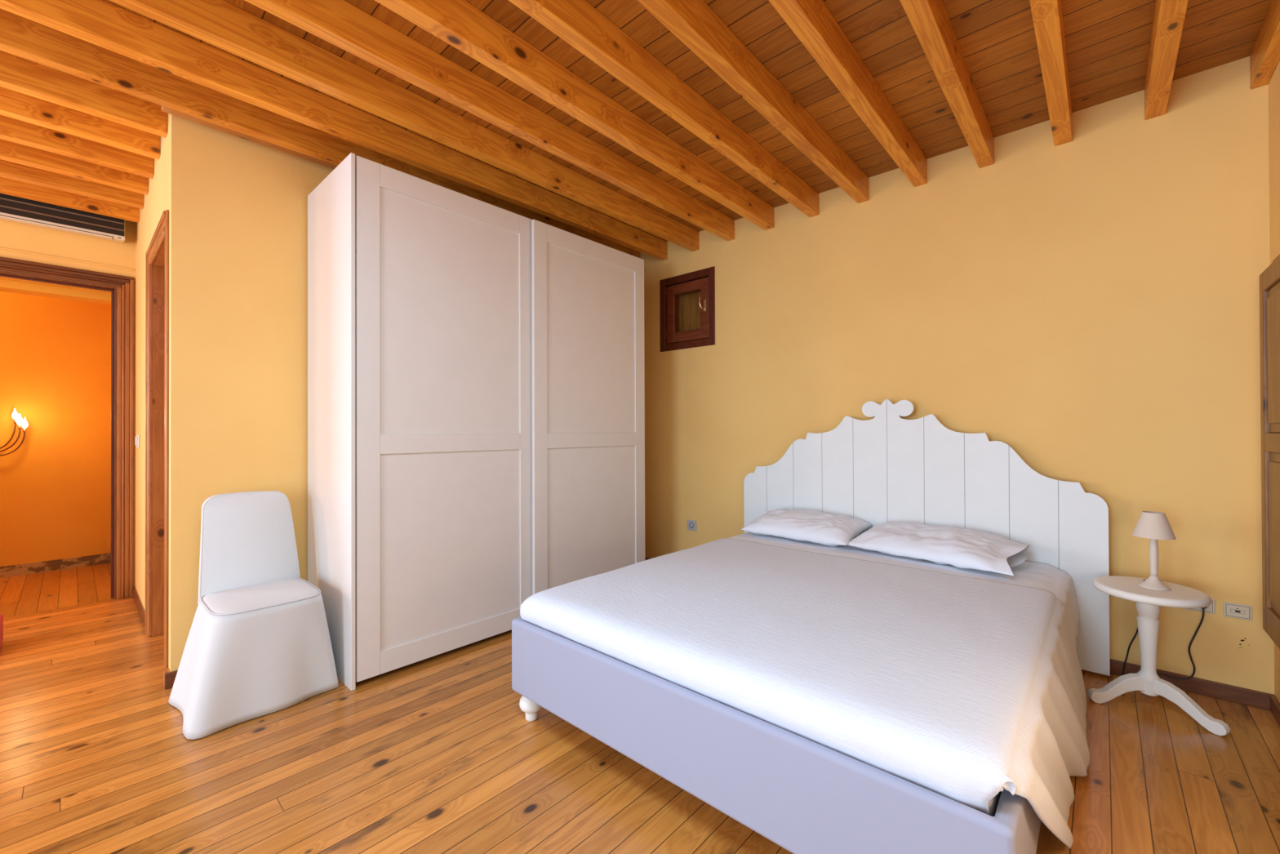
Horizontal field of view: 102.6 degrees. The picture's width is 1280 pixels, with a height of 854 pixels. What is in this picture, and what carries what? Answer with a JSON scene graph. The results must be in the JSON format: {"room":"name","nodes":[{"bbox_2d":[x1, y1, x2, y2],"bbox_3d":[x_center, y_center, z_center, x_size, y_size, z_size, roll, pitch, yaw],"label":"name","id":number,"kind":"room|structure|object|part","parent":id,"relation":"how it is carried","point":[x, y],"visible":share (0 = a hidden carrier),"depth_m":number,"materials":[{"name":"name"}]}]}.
{"room":"bedroom","nodes":[
{"label":"bedroom","id":0,"kind":"room"},
{"bbox_2d":[0,291,111,566],"bbox_3d":[-5.314,-0.089,3.889,0.120,2.560,2.060,0,0,42],"label":"wall","id":1,"kind":"structure","parent":0,"point":[55,353],"depth_m":4.27,"materials":[{"name":"paint"}]},
{"bbox_2d":[0,408,28,456],"bbox_3d":[-5.023,0.041,4.008,0.359,0.380,0.109,0,0,-17],"label":"wall lamp","id":2,"kind":"object","parent":1,"relation":"attached to","point":[17,418],"visible":1,"depth_m":4.05,"materials":[{"name":"white glass"}]},
{"bbox_3d":[-5.041,0.081,4.010,0.223,0.220,0.019,0,0,-29],"label":"arm","id":3,"kind":"part","parent":2,"relation":"part of","materials":[{"name":"brown metal"}]},
{"bbox_3d":[-4.997,0.108,3.990,0.294,0.186,0.012,0,0,-11],"label":"arm","id":4,"kind":"part","parent":2,"relation":"part of","materials":[{"name":"brown metal"}]},
{"bbox_3d":[-5.012,0.135,4.015,0.283,0.188,0.017,0,0,-25],"label":"arm","id":5,"kind":"part","parent":2,"relation":"part of","materials":[{"name":"brown metal"}]},
{"bbox_3d":[-4.951,-0.104,4.067,0.038,0.090,0.038,-1,0,42],"label":"flame bulb","id":6,"kind":"part","parent":2,"relation":"part of","materials":[{"name":"beige glass"}]},
{"bbox_3d":[-4.859,-0.060,4.020,0.038,0.090,0.038,-1,0,42],"label":"flame bulb","id":7,"kind":"part","parent":2,"relation":"part of","materials":[{"name":"beige glass"}]},
{"bbox_3d":[-4.889,-0.034,4.076,0.038,0.090,0.038,-1,0,42],"label":"flame bulb","id":8,"kind":"part","parent":2,"relation":"part of","materials":[{"name":"beige glass"}]},
{"bbox_2d":[0,552,110,577],"bbox_3d":[-5.258,1.148,3.840,0.012,0.085,1.825,0,0,42],"label":"baseboard","id":9,"kind":"structure","parent":1,"relation":"attached to","point":[71,562],"depth_m":4.26,"materials":[{"name":"stone"}]},
{"bbox_2d":[0,219,135,596],"bbox_3d":[-5.101,-0.167,1.975,0.120,2.693,4.502,0,0,42],"label":"wall","id":10,"kind":"structure","parent":0,"point":[13,235],"depth_m":3.40,"materials":[{"name":"yellow paint"}]},
{"bbox_2d":[0,193,124,242],"bbox_3d":[-3.807,-1.360,3.180,0.204,0.227,0.860,0,0,42],"label":"air conditioner","id":11,"kind":"object","parent":10,"relation":"attached to","point":[12,208],"visible":0.77,"depth_m":3.23,"materials":[{"name":"white plastic"}]},
{"bbox_2d":[0,256,133,599],"bbox_3d":[-3.982,0.068,3.196,0.144,2.230,1.174,0,0,42],"label":"door frame","id":12,"kind":"structure","parent":10,"relation":"in","point":[122,295],"depth_m":3.55,"materials":[{"name":"brown wood"}]},
{"bbox_2d":[0,247,135,271],"bbox_3d":[-4.052,-1.103,3.051,0.010,0.012,1.501,0,0,42],"label":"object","id":13,"kind":"object","parent":10,"relation":"attached to","point":[1,248],"visible":1,"depth_m":3.36,"materials":[{"name":"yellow wood"}]},
{"bbox_2d":[134,113,205,671],"bbox_3d":[-2.837,-0.169,3.046,2.048,2.693,0.120,0,0,42],"label":"wall","id":14,"kind":"structure","parent":0,"point":[177,185],"depth_m":2.37,"materials":[{"name":"yellow paint"}]},
{"bbox_2d":[134,434,139,448],"bbox_3d":[-3.316,0.093,3.385,0.090,0.090,0.018,0,0,42],"label":"light switch","id":15,"kind":"object","parent":14,"relation":"attached to","point":[137,437],"visible":1,"depth_m":3.36,"materials":[{"name":"white paint"}]},
{"bbox_2d":[136,434,139,448],"bbox_3d":[-3.314,0.093,3.388,0.090,0.090,0.010,-1,0,42],"label":"switch plate","id":16,"kind":"object","parent":15,"relation":"attached to","point":[137,435],"depth_m":3.36,"materials":[{"name":"white paint"}]},
{"bbox_2d":[133,586,145,628],"bbox_3d":[-3.178,1.147,3.261,0.978,0.066,0.012,0,0,42],"label":"baseboard","id":17,"kind":"structure","parent":14,"relation":"attached to","point":[140,606],"depth_m":3.24,"materials":[{"name":"brown wood"}]},
{"bbox_2d":[145,209,168,668],"bbox_3d":[-2.459,0.087,2.692,0.862,2.175,0.138,0,0,42],"label":"door","id":18,"kind":"structure","parent":14,"relation":"in","point":[157,255],"depth_m":2.89,"materials":[{"name":"brown wood"}]},
{"bbox_3d":[-2.758,0.117,2.892,0.034,2.118,0.030,-1,0,42],"label":"moulding","id":19,"kind":"part","parent":18,"relation":"part of","materials":[{"name":"brown wood"}]},
{"bbox_3d":[-2.495,-0.927,2.659,0.682,0.034,0.028,-1,0,42],"label":"moulding","id":20,"kind":"part","parent":18,"relation":"part of","materials":[{"name":"brown wood"}]},
{"bbox_3d":[-2.223,0.113,2.415,0.034,2.118,0.022,-1,0,42],"label":"moulding","id":21,"kind":"part","parent":18,"relation":"part of","materials":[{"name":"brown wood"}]},
{"bbox_2d":[163,667,170,685],"bbox_3d":[-2.143,1.136,2.322,0.063,0.070,0.020,0,0,42],"label":"baseboard","id":22,"kind":"structure","parent":14,"relation":"attached to","point":[166,669],"depth_m":2.32,"materials":[{"name":"brown wood"}]},
{"bbox_2d":[205,125,333,581],"bbox_3d":[-1.125,-0.173,3.505,0.120,2.693,2.855,0,0,42],"label":"wall","id":23,"kind":"structure","parent":0,"point":[256,194],"depth_m":2.56,"materials":[{"name":"yellow paint"}]},
{"bbox_2d":[164,670,177,688],"bbox_3d":[-1.119,1.138,3.402,0.012,0.070,2.996,0,0,42],"label":"baseboard","id":24,"kind":"structure","parent":23,"relation":"attached to","point":[169,677],"depth_m":2.30,"materials":[{"name":"brown wood"}]},
{"bbox_2d":[160,105,337,168],"bbox_3d":[-1.095,-1.435,3.373,0.120,0.104,3.015,0,0,42],"label":"trim","id":25,"kind":"structure","parent":23,"relation":"attached to","point":[163,108],"depth_m":2.45,"materials":[{"name":"brown wood"}]},
{"bbox_2d":[0,562,1279,853],"bbox_3d":[-2.558,1.199,1.682,7.332,0.060,7.717,0,0,42],"label":"floor","id":26,"kind":"structure","parent":0,"point":[439,753],"depth_m":1.73,"materials":[{"name":"brown wood"}]},
{"bbox_2d":[0,613,3,647],"bbox_3d":[-3.517,1.098,2.585,0.300,0.158,0.373,0,0,42],"label":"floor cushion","id":27,"kind":"object","parent":26,"relation":"on","point":[1,615],"visible":1,"depth_m":2.76,"materials":[{"name":"red fabric"}]},
{"bbox_2d":[168,490,338,739],"bbox_3d":[-1.692,0.735,2.258,0.525,0.860,0.534,0,0,42],"label":"chair","id":28,"kind":"object","parent":26,"relation":"on","point":[259,643],"visible":1,"depth_m":2.16,"materials":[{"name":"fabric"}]},
{"bbox_3d":[-1.828,0.539,2.404,0.131,0.466,0.382,-1,0,42],"label":"backrest","id":29,"kind":"part","parent":28,"relation":"part of","materials":[{"name":"fabric"}]},
{"bbox_3d":[-1.654,0.741,2.243,0.418,0.040,0.384,-1,0,42],"label":"seat","id":30,"kind":"part","parent":28,"relation":"part of","materials":[{"name":"fabric"}]},
{"bbox_2d":[307,152,644,690],"bbox_3d":[-0.847,-0.024,3.199,0.658,2.389,1.953,0,0,42],"label":"wardrobe","id":31,"kind":"object","parent":26,"relation":"on","point":[476,368],"visible":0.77,"depth_m":2.67,"materials":[{"name":"white paint"}]},
{"bbox_3d":[-0.951,-0.039,2.663,0.022,2.359,0.968,-1,0,42],"label":"sliding door","id":32,"kind":"part","parent":31,"relation":"part of","materials":[{"name":"white paint"}]},
{"bbox_3d":[-0.955,-0.539,2.667,0.009,1.151,0.768,-1,0,42],"label":"door panel","id":33,"kind":"part","parent":31,"relation":"part of","materials":[{"name":"white paint"}]},
{"bbox_3d":[-0.951,0.582,2.661,0.009,0.911,0.768,-1,0,42],"label":"door panel","id":34,"kind":"part","parent":31,"relation":"part of","materials":[{"name":"white paint"}]},
{"bbox_3d":[-0.297,-0.037,3.334,0.022,2.334,0.965,-1,0,42],"label":"sliding door","id":35,"kind":"part","parent":31,"relation":"part of","materials":[{"name":"white paint"}]},
{"bbox_3d":[-0.301,-0.531,3.339,0.009,1.138,0.775,-1,0,42],"label":"door panel","id":36,"kind":"part","parent":31,"relation":"part of","materials":[{"name":"white paint"}]},
{"bbox_3d":[-0.296,0.577,3.333,0.009,0.899,0.775,-1,0,42],"label":"door panel","id":37,"kind":"part","parent":31,"relation":"part of","materials":[{"name":"white paint"}]},
{"bbox_2d":[511,398,1110,853],"bbox_3d":[0.794,0.496,2.271,1.903,1.327,2.083,0,0,42],"label":"bed","id":38,"kind":"object","parent":26,"relation":"on","point":[803,795],"visible":0.44,"depth_m":1.80,"materials":[{"name":"wood"}]},
{"bbox_3d":[-0.433,1.108,2.052,0.098,0.110,0.098,-1,0,42],"label":"leg","id":39,"kind":"part","parent":38,"relation":"part of","materials":[{"name":"white paint"}]},
{"bbox_2d":[520,537,1089,848],"bbox_3d":[0.705,0.897,2.105,1.707,0.484,1.668,0,0,42],"label":"bedspread","id":40,"kind":"object","parent":38,"relation":"on","point":[966,691],"visible":1,"depth_m":1.55,"materials":[{"name":"white fabric"}]},
{"bbox_3d":[1.450,0.490,2.998,1.903,1.311,0.024,-1,0,42],"label":"headboard","id":41,"kind":"part","parent":38,"relation":"part of","materials":[{"name":"white paint"}]},
{"bbox_2d":[987,791,1001,816],"bbox_3d":[0.773,0.800,2.262,1.549,0.248,1.952,0,0,42],"label":"mattress","id":42,"kind":"object","parent":38,"relation":"on","point":[993,803],"visible":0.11,"depth_m":1.05,"materials":[{"name":"white fabric"}]},
{"bbox_2d":[728,531,1079,648],"bbox_3d":[1.208,0.794,2.698,1.656,0.256,0.728,0,0,42],"label":"sheet","id":43,"kind":"object","parent":42,"relation":"on","point":[1044,576],"visible":0.4,"depth_m":2.41,"materials":[{"name":"white fabric"}]},
{"bbox_2d":[740,508,872,546],"bbox_3d":[1.002,0.592,3.114,0.667,0.155,0.408,0,0,42],"label":"pillow","id":44,"kind":"object","parent":43,"relation":"on","point":[807,525],"visible":1,"depth_m":2.99,"materials":[{"name":"white fabric"}]},
{"bbox_2d":[847,520,1031,575],"bbox_3d":[1.513,0.590,2.626,0.416,0.150,0.769,0,0,-40],"label":"pillow","id":45,"kind":"object","parent":43,"relation":"on","point":[966,548],"visible":1,"depth_m":2.50,"materials":[{"name":"white fabric"}]},
{"bbox_2d":[1086,575,1230,735],"bbox_3d":[2.082,0.906,2.127,0.382,0.497,0.371,0,0,20],"label":"bedside table","id":46,"kind":"object","parent":26,"relation":"on","point":[1147,681],"visible":0.94,"depth_m":2.08,"materials":[{"name":"beige paint"}]},
{"bbox_3d":[1.984,1.089,2.141,0.186,0.132,0.038,0,0,16],"label":"leg","id":47,"kind":"part","parent":46,"relation":"part of","materials":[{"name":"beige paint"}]},
{"bbox_2d":[1121,511,1207,679],"bbox_3d":[2.210,0.752,2.201,0.399,0.804,0.222,0,0,-27],"label":"table lamp","id":48,"kind":"object","parent":46,"relation":"on","point":[1154,526],"visible":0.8,"depth_m":2.09,"materials":[{"name":"beige paint"}]},
{"bbox_3d":[2.108,0.524,2.104,0.027,0.170,0.027,-1,0,42],"label":"lamp stem","id":49,"kind":"part","parent":48,"relation":"part of","materials":[{"name":"beige paint"}]},
{"bbox_3d":[2.107,0.400,2.105,0.128,0.100,0.128,-1,0,42],"label":"lamp shade","id":50,"kind":"part","parent":48,"relation":"part of","materials":[{"name":"fabric"}]},
{"bbox_3d":[2.259,0.901,2.237,0.277,0.506,0.154,0,0,-10],"label":"power cord","id":51,"kind":"part","parent":48,"relation":"part of","materials":[{"name":"black plastic"}]},
{"bbox_3d":[2.143,1.087,1.997,0.038,0.132,0.205,0,0,-24],"label":"leg","id":52,"kind":"part","parent":46,"relation":"part of","materials":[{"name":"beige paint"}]},
{"bbox_2d":[102,0,1271,241],"bbox_3d":[-2.000,-1.559,1.185,5.802,0.060,7.717,0,0,42],"label":"ceiling","id":53,"kind":"structure","parent":0,"point":[1108,42],"depth_m":2.16,"materials":[{"name":"brown wood"}]},
{"bbox_2d":[0,176,139,222],"bbox_3d":[-4.851,-1.445,1.753,0.064,0.140,4.502,0,0,42],"label":"ceiling beam","id":54,"kind":"structure","parent":53,"relation":"attached to","point":[11,187],"depth_m":3.17,"materials":[{"name":"brown wood"}]},
{"bbox_2d":[0,159,143,208],"bbox_3d":[-4.619,-1.447,1.544,0.064,0.140,4.502,0,0,42],"label":"ceiling beam","id":55,"kind":"structure","parent":53,"relation":"attached to","point":[9,170],"depth_m":2.97,"materials":[{"name":"brown wood"}]},
{"bbox_2d":[0,138,148,195],"bbox_3d":[-4.407,-1.449,1.352,0.064,0.140,4.502,0,0,42],"label":"ceiling beam","id":56,"kind":"structure","parent":53,"relation":"attached to","point":[12,152],"depth_m":2.78,"materials":[{"name":"brown wood"}]},
{"bbox_2d":[0,115,154,178],"bbox_3d":[-4.190,-1.450,1.157,0.064,0.140,4.502,0,0,42],"label":"ceiling beam","id":57,"kind":"structure","parent":53,"relation":"attached to","point":[12,130],"depth_m":2.59,"materials":[{"name":"brown wood"}]},
{"bbox_2d":[0,86,159,159],"bbox_3d":[-3.968,-1.452,0.957,0.064,0.140,4.502,0,0,42],"label":"ceiling beam","id":58,"kind":"structure","parent":53,"relation":"attached to","point":[13,104],"depth_m":2.40,"materials":[{"name":"brown wood"}]},
{"bbox_2d":[0,50,167,137],"bbox_3d":[-3.750,-1.454,0.760,0.064,0.140,4.502,0,0,42],"label":"ceiling beam","id":59,"kind":"structure","parent":53,"relation":"attached to","point":[19,74],"depth_m":2.21,"materials":[{"name":"brown wood"}]},
{"bbox_2d":[0,8,640,258],"bbox_3d":[-2.520,-1.454,1.654,0.060,0.140,7.476,0,0,42],"label":"ceiling beam","id":60,"kind":"structure","parent":53,"relation":"attached to","point":[21,37],"depth_m":2.24,"materials":[{"name":"brown wood"}]},
{"bbox_2d":[0,0,667,260],"bbox_3d":[-2.299,-1.456,1.455,0.061,0.140,7.476,0,0,42],"label":"ceiling beam","id":61,"kind":"structure","parent":53,"relation":"attached to","point":[100,23],"depth_m":2.26,"materials":[{"name":"brown wood"}]},
{"bbox_2d":[109,0,698,251],"bbox_3d":[-2.066,-1.458,1.244,0.066,0.140,7.476,0,0,42],"label":"ceiling beam","id":62,"kind":"structure","parent":53,"relation":"attached to","point":[220,24],"depth_m":2.24,"materials":[{"name":"brown wood"}]},
{"bbox_2d":[244,0,734,241],"bbox_3d":[-1.827,-1.460,1.029,0.061,0.140,7.476,0,0,42],"label":"ceiling beam","id":63,"kind":"structure","parent":53,"relation":"attached to","point":[339,23],"depth_m":2.23,"materials":[{"name":"brown wood"}]},
{"bbox_2d":[373,0,774,230],"bbox_3d":[-1.593,-1.462,0.818,0.068,0.140,7.476,0,0,42],"label":"ceiling beam","id":64,"kind":"structure","parent":53,"relation":"attached to","point":[459,24],"depth_m":2.20,"materials":[{"name":"brown wood"}]},
{"bbox_2d":[508,0,819,217],"bbox_3d":[-1.354,-1.464,0.602,0.065,0.140,7.476,0,0,42],"label":"ceiling beam","id":65,"kind":"structure","parent":53,"relation":"attached to","point":[577,23],"depth_m":2.17,"materials":[{"name":"brown wood"}]},
{"bbox_2d":[636,0,868,203],"bbox_3d":[-1.123,-1.466,0.394,0.067,0.140,7.476,0,0,42],"label":"ceiling beam","id":66,"kind":"structure","parent":53,"relation":"attached to","point":[694,23],"depth_m":2.13,"materials":[{"name":"brown wood"}]},
{"bbox_2d":[768,0,927,186],"bbox_3d":[-0.886,-1.468,0.181,0.067,0.140,7.476,0,0,42],"label":"ceiling beam","id":67,"kind":"structure","parent":53,"relation":"attached to","point":[811,21],"depth_m":2.09,"materials":[{"name":"brown wood"}]},
{"bbox_2d":[899,0,994,168],"bbox_3d":[-0.650,-1.470,-0.033,0.068,0.140,7.476,0,0,42],"label":"ceiling beam","id":68,"kind":"structure","parent":53,"relation":"attached to","point":[930,20],"depth_m":2.05,"materials":[{"name":"brown wood"}]},
{"bbox_2d":[1029,0,1072,146],"bbox_3d":[-0.415,-1.472,-0.244,0.068,0.140,7.476,0,0,42],"label":"ceiling beam","id":69,"kind":"structure","parent":53,"relation":"attached to","point":[1047,15],"depth_m":1.98,"materials":[{"name":"brown wood"}]},
{"bbox_2d":[1144,0,1188,119],"bbox_3d":[-0.177,-1.474,-0.459,0.068,0.140,7.476,0,0,42],"label":"ceiling beam","id":70,"kind":"structure","parent":53,"relation":"attached to","point":[1169,15],"depth_m":1.93,"materials":[{"name":"brown wood"}]},
{"bbox_2d":[1249,0,1279,88],"bbox_3d":[0.048,-1.476,-0.661,0.048,0.140,7.476,0,0,42],"label":"ceiling beam","id":71,"kind":"structure","parent":53,"relation":"attached to","point":[1264,57],"depth_m":1.95,"materials":[{"name":"brown wood"}]},
{"bbox_2d":[640,56,1274,694],"bbox_3d":[1.271,-0.182,3.361,3.874,2.693,0.141,0,0,42],"label":"wall","id":72,"kind":"structure","parent":0,"point":[1087,305],"depth_m":2.56,"materials":[{"name":"yellow paint"}]},
{"bbox_2d":[659,266,715,351],"bbox_3d":[0.394,-0.922,4.109,0.542,0.597,0.175,0,0,42],"label":"window","id":73,"kind":"structure","parent":72,"relation":"in","point":[686,300],"depth_m":4.09,"materials":[{"name":"brown wood"}]},
{"bbox_3d":[0.390,-0.922,4.105,0.414,0.469,0.047,-1,0,42],"label":"sash","id":74,"kind":"part","parent":73,"relation":"part of","materials":[{"name":"brown wood"}]},
{"bbox_3d":[0.391,-0.922,4.105,0.260,0.315,0.004,-1,0,42],"label":"pane","id":75,"kind":"part","parent":73,"relation":"part of","materials":[{"name":"clear glass"}]},
{"bbox_3d":[0.478,-0.959,3.952,0.058,0.109,0.022,0,0,-33],"label":"lever","id":76,"kind":"part","parent":73,"relation":"part of","materials":[{"name":"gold metal"}]},
{"bbox_3d":[0.499,-0.941,3.971,0.026,0.095,0.008,-1,0,42],"label":"handle","id":77,"kind":"part","parent":73,"relation":"part of","materials":[{"name":"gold metal"}]},
{"bbox_2d":[687,519,696,530],"bbox_3d":[0.408,0.773,4.036,0.088,0.080,0.010,0,0,42],"label":"wall socket","id":78,"kind":"object","parent":72,"relation":"attached to","point":[691,524],"visible":1,"depth_m":4.03,"materials":[{"name":"grey plastic"}]},
{"bbox_2d":[644,557,1274,710],"bbox_3d":[1.229,1.131,3.292,3.622,0.066,0.015,0,0,42],"label":"baseboard","id":79,"kind":"structure","parent":72,"relation":"attached to","point":[1257,699],"depth_m":2.19,"materials":[{"name":"brown wood"}]},
{"bbox_2d":[1183,598,1215,613],"bbox_3d":[2.421,0.768,2.222,0.094,0.064,0.008,0,0,42],"label":"wall socket","id":80,"kind":"object","parent":72,"relation":"attached to","point":[1211,608],"visible":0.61,"depth_m":2.20,"materials":[{"name":"beige plastic"}]},
{"bbox_2d":[1222,601,1252,620],"bbox_3d":[2.503,0.771,2.148,0.080,0.062,0.008,0,0,42],"label":"socket","id":81,"kind":"object","parent":72,"relation":"attached to","point":[1237,611],"visible":1,"depth_m":2.15,"materials":[{"name":"beige plastic"}]},
{"bbox_2d":[1267,59,1279,702],"bbox_3d":[0.115,-0.201,-0.725,0.120,2.693,7.477,0,0,42],"label":"wall","id":82,"kind":"structure","parent":0,"point":[1273,85],"depth_m":2.03,"materials":[{"name":"yellow paint"}]},
{"bbox_2d":[1258,253,1279,648],"bbox_3d":[1.750,0.080,1.219,0.058,1.450,2.055,0,0,42],"label":"door","id":83,"kind":"structure","parent":82,"relation":"in","point":[1269,279],"depth_m":1.89,"materials":[{"name":"brown wood"}]},
{"bbox_3d":[2.200,-0.247,1.747,0.016,0.537,0.510,-1,0,42],"label":"shutter panel","id":84,"kind":"part","parent":83,"relation":"part of","materials":[{"name":"brown wood"}]},
{"bbox_3d":[2.202,0.386,1.743,0.016,0.588,0.510,-1,0,42],"label":"shutter panel","id":85,"kind":"part","parent":83,"relation":"part of","materials":[{"name":"brown wood"}]},
{"bbox_2d":[1270,694,1279,726],"bbox_3d":[0.065,1.113,-0.692,0.015,0.066,7.462,0,0,42],"label":"baseboard","id":86,"kind":"structure","parent":82,"relation":"attached to","point":[1274,703],"depth_m":2.02,"materials":[{"name":"brown wood"}]},
{"bbox_3d":[-5.428,-0.095,2.687,1.320,2.560,0.120,0,0,42],"label":"wall","id":87,"kind":"structure","parent":0,"visible":0},
{"bbox_2d":[0,276,111,304],"bbox_3d":[-4.453,-0.962,3.100,0.166,0.108,1.798,0,0,42],"label":"trim","id":88,"kind":"structure","parent":87,"relation":"attached to","point":[6,284],"depth_m":3.51,"materials":[{"name":"paint"}]}
]}

